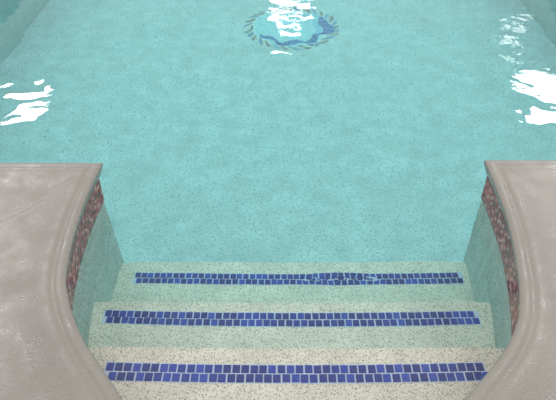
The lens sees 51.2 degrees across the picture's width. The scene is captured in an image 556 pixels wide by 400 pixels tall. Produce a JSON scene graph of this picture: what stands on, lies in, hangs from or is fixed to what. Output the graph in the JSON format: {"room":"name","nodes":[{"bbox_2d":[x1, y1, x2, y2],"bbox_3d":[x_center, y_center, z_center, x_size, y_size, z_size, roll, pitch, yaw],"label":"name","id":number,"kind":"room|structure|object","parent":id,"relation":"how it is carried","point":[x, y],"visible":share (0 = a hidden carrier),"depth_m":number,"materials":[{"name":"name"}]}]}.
{"room":"swimming pool","nodes":[
{"label":"swimming pool","id":0,"kind":"room"},
{"bbox_3d":[0.055,-1.315,5.589,3.870,0.598,6.858,0,39,0],"label":"floor","id":1,"kind":"structure","parent":0,"visible":0},
{"bbox_2d":[0,0,555,399],"bbox_3d":[0.055,-1.261,4.855,3.876,1.350,8.073,0,39,0],"label":"water","id":2,"kind":"object","parent":1,"relation":"on","point":[293,207],"visible":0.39,"depth_m":2.38,"materials":[{"name":"teal liquid"}]},
{"bbox_3d":[-0.910,0.719,1.943,1.940,0.957,1.408,0,39,0],"label":"wall","id":3,"kind":"structure","parent":0,"visible":0},
{"bbox_2d":[0,163,122,399],"bbox_3d":[-1.670,0.939,0.862,3.460,0.060,3.358,0,39,0],"label":"pool deck","id":4,"kind":"object","parent":3,"relation":"on","point":[44,354],"visible":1,"depth_m":1.68,"materials":[{"name":"grey concrete"}]},
{"bbox_2d":[66,179,103,309],"bbox_3d":[-0.745,0.187,1.926,2.283,0.108,0.681,23,44,26],"label":"tile band","id":5,"kind":"object","parent":3,"relation":"attached to","point":[96,199],"visible":0.44,"depth_m":1.99,"materials":[{"name":"tile"}]},
{"bbox_3d":[1.025,0.720,1.942,1.930,0.957,1.406,0,39,0],"label":"wall","id":6,"kind":"structure","parent":0,"visible":0},
{"bbox_2d":[481,176,518,334],"bbox_3d":[0.856,0.175,1.941,2.285,0.108,0.671,-23,44,-26],"label":"tile band","id":7,"kind":"object","parent":6,"relation":"attached to","point":[491,203],"visible":0.56,"depth_m":1.96,"materials":[{"name":"tile"}]},
{"bbox_2d":[465,160,555,399],"bbox_3d":[1.730,0.933,0.869,3.340,0.060,3.376,0,39,0],"label":"pool deck","id":8,"kind":"object","parent":6,"relation":"on","point":[524,190],"visible":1,"depth_m":1.70,"materials":[{"name":"grey concrete"}]}
]}

